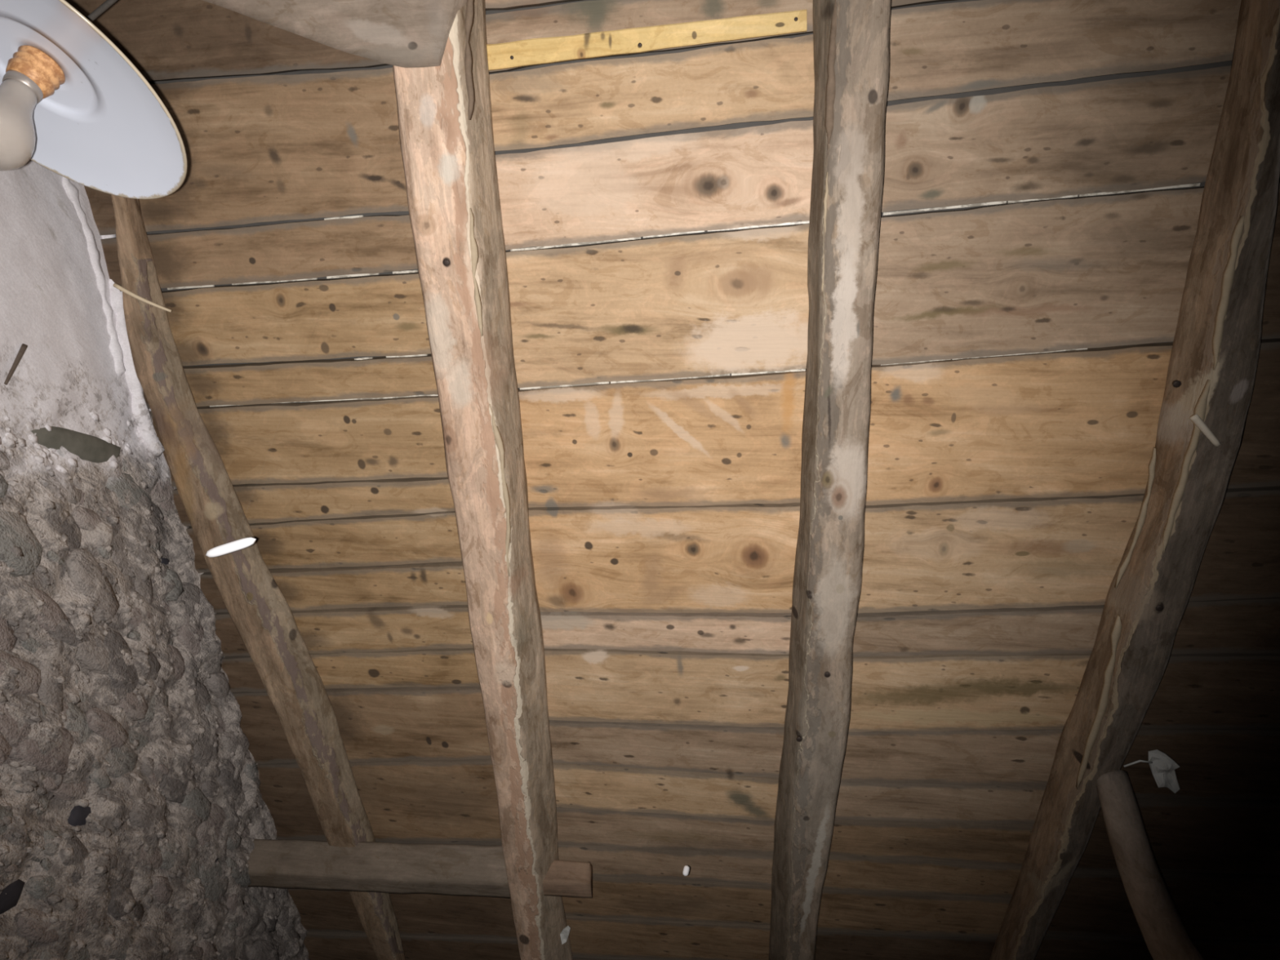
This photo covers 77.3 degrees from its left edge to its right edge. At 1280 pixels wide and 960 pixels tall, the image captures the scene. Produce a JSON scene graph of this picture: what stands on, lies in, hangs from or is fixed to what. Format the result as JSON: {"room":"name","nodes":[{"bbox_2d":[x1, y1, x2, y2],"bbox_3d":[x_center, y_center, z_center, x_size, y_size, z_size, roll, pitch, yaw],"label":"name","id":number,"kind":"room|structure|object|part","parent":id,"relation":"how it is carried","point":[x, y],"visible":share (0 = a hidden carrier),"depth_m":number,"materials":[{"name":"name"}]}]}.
{"room":"attic","nodes":[
{"label":"attic","id":0,"kind":"room"},
{"bbox_2d":[0,159,310,959],"bbox_3d":[-1.205,1.258,1.862,0.483,3.310,3.700,-2,-38,2],"label":"wall","id":1,"kind":"structure","parent":0,"point":[133,809],"depth_m":1.53,"materials":[{"name":"stone"}]},
{"bbox_2d":[4,343,27,384],"bbox_3d":[-1.058,-0.197,1.353,0.015,0.086,0.008,30,-47,-33],"label":"twig","id":2,"kind":"object","parent":1,"relation":"attached to","point":[24,347],"visible":1,"depth_m":1.35,"materials":[{"name":"wood"}]},
{"bbox_2d":[247,839,592,898],"bbox_3d":[-0.672,0.980,2.026,1.117,0.162,0.063,-4,-38,5],"label":"crossbeam","id":3,"kind":"object","parent":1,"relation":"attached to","point":[446,869],"visible":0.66,"depth_m":2.00,"materials":[{"name":"brown wood"}]},
{"bbox_2d":[65,0,1279,959],"bbox_3d":[0.504,0.292,1.695,3.592,2.607,4.118,-2,-38,2],"label":"ceiling","id":4,"kind":"structure","parent":0,"point":[1046,162],"depth_m":1.55,"materials":[{"name":"brown wood"}]},
{"bbox_2d":[0,0,186,199],"bbox_3d":[-0.703,-0.665,1.080,0.340,0.758,0.346,0,-38,0],"label":"pendant lamp","id":5,"kind":"object","parent":4,"relation":"hanging from","point":[73,104],"visible":1,"depth_m":0.93,"materials":[{"name":"white metal"}]},
{"bbox_3d":[-0.714,-0.398,0.896,0.075,0.111,0.075,0,-38,0],"label":"bulb","id":6,"kind":"part","parent":5,"relation":"part of","materials":[{"name":"white glass"}]},
{"bbox_2d":[5,44,65,98],"bbox_3d":[-0.699,-0.471,0.924,0.053,0.049,0.052,0,-38,0],"label":"socket","id":7,"kind":"object","parent":5,"relation":"attached to","point":[40,69],"depth_m":0.91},
{"bbox_3d":[-0.650,-0.756,1.118,0.076,0.569,0.007,-12,-39,14],"label":"cord","id":8,"kind":"part","parent":5,"relation":"part of","materials":[{"name":"grey"}]},
{"bbox_2d":[111,194,405,959],"bbox_3d":[-0.825,0.510,1.936,0.160,1.392,2.446,-5,-38,7],"label":"rafter","id":9,"kind":"object","parent":4,"relation":"attached to","point":[262,616],"visible":0.84,"depth_m":1.77,"materials":[{"name":"brown wood"}]},
{"bbox_2d":[112,283,171,312],"bbox_3d":[-0.935,-0.344,1.505,0.104,0.026,0.009,17,-41,-21],"label":"straw","id":10,"kind":"object","parent":9,"relation":"attached to","point":[115,285],"visible":1,"depth_m":1.50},
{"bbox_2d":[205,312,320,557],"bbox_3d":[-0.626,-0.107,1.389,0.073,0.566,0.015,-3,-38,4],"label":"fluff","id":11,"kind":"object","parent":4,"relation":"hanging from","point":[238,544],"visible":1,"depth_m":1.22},
{"bbox_2d":[392,0,573,959],"bbox_3d":[-0.262,0.354,1.774,0.183,1.776,3.164,-1,-38,2],"label":"rafter","id":12,"kind":"object","parent":4,"relation":"attached to","point":[445,117],"visible":0.95,"depth_m":1.47,"materials":[{"name":"brown wood"}]},
{"bbox_2d":[202,0,467,67],"bbox_3d":[-0.723,-0.878,1.212,0.974,0.378,0.248,7,-39,-9],"label":"beam","id":13,"kind":"structure","parent":12,"relation":"attached to","point":[403,33],"depth_m":1.21,"materials":[{"name":"brown wood"}]},
{"bbox_2d":[560,925,570,944],"bbox_3d":[-0.188,1.130,1.987,0.020,0.034,0.061,9,-39,-12],"label":"flake","id":14,"kind":"object","parent":12,"relation":"attached to","point":[564,935],"visible":1,"depth_m":1.99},
{"bbox_2d":[486,9,806,71],"bbox_3d":[-0.002,-0.710,1.290,0.530,0.075,0.039,-5,-38,7],"label":"batten","id":15,"kind":"object","parent":4,"relation":"attached to","point":[532,51],"visible":0.98,"depth_m":1.28,"materials":[{"name":"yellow wood"}]},
{"bbox_2d":[680,719,688,875],"bbox_3d":[0.092,0.658,1.703,0.014,0.338,0.012,0,-38,0],"label":"fluff","id":16,"kind":"object","parent":4,"relation":"hanging from","point":[686,870],"visible":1,"depth_m":1.60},
{"bbox_2d":[768,0,891,959],"bbox_3d":[0.361,0.335,1.685,0.159,1.690,3.010,-2,-38,2],"label":"rafter","id":17,"kind":"object","parent":4,"relation":"attached to","point":[851,37],"visible":1,"depth_m":1.40,"materials":[{"name":"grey wood"}]},
{"bbox_2d":[988,0,1279,959],"bbox_3d":[0.873,0.331,1.601,0.216,1.583,2.866,0,-38,0],"label":"rafter","id":18,"kind":"object","parent":4,"relation":"attached to","point":[1211,370],"visible":0.99,"depth_m":1.32,"materials":[{"name":"brown wood"}]},
{"bbox_2d":[1123,749,1179,793],"bbox_3d":[0.999,0.559,1.539,0.115,0.060,0.058,14,-40,-17],"label":"paper scrap","id":19,"kind":"object","parent":18,"relation":"attached to","point":[1162,767],"visible":1,"depth_m":1.54,"materials":[{"name":"white paper"}]},
{"bbox_3d":[0.960,0.545,1.540,0.052,0.008,0.016,-9,-39,12],"label":"stem","id":20,"kind":"part","parent":19,"relation":"part of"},
{"bbox_2d":[1189,413,1220,446],"bbox_3d":[0.899,-0.079,1.273,0.056,0.044,0.013,25,-44,-28],"label":"splinter","id":21,"kind":"object","parent":18,"relation":"attached to","point":[1195,419],"visible":1,"depth_m":1.27,"materials":[{"name":"beige wood"}]},
{"bbox_3d":[0.400,2.042,0.117,4.000,0.086,5.100,0,-38,0],"label":"floor","id":22,"kind":"structure","parent":0,"visible":0},
{"bbox_2d":[1096,769,1204,959],"bbox_3d":[0.926,1.370,0.951,0.088,2.013,0.080,11,-39,-14],"label":"support pole","id":23,"kind":"object","parent":22,"relation":"on","point":[1166,937],"visible":1,"depth_m":1.44,"materials":[{"name":"brown wood"}]}
]}

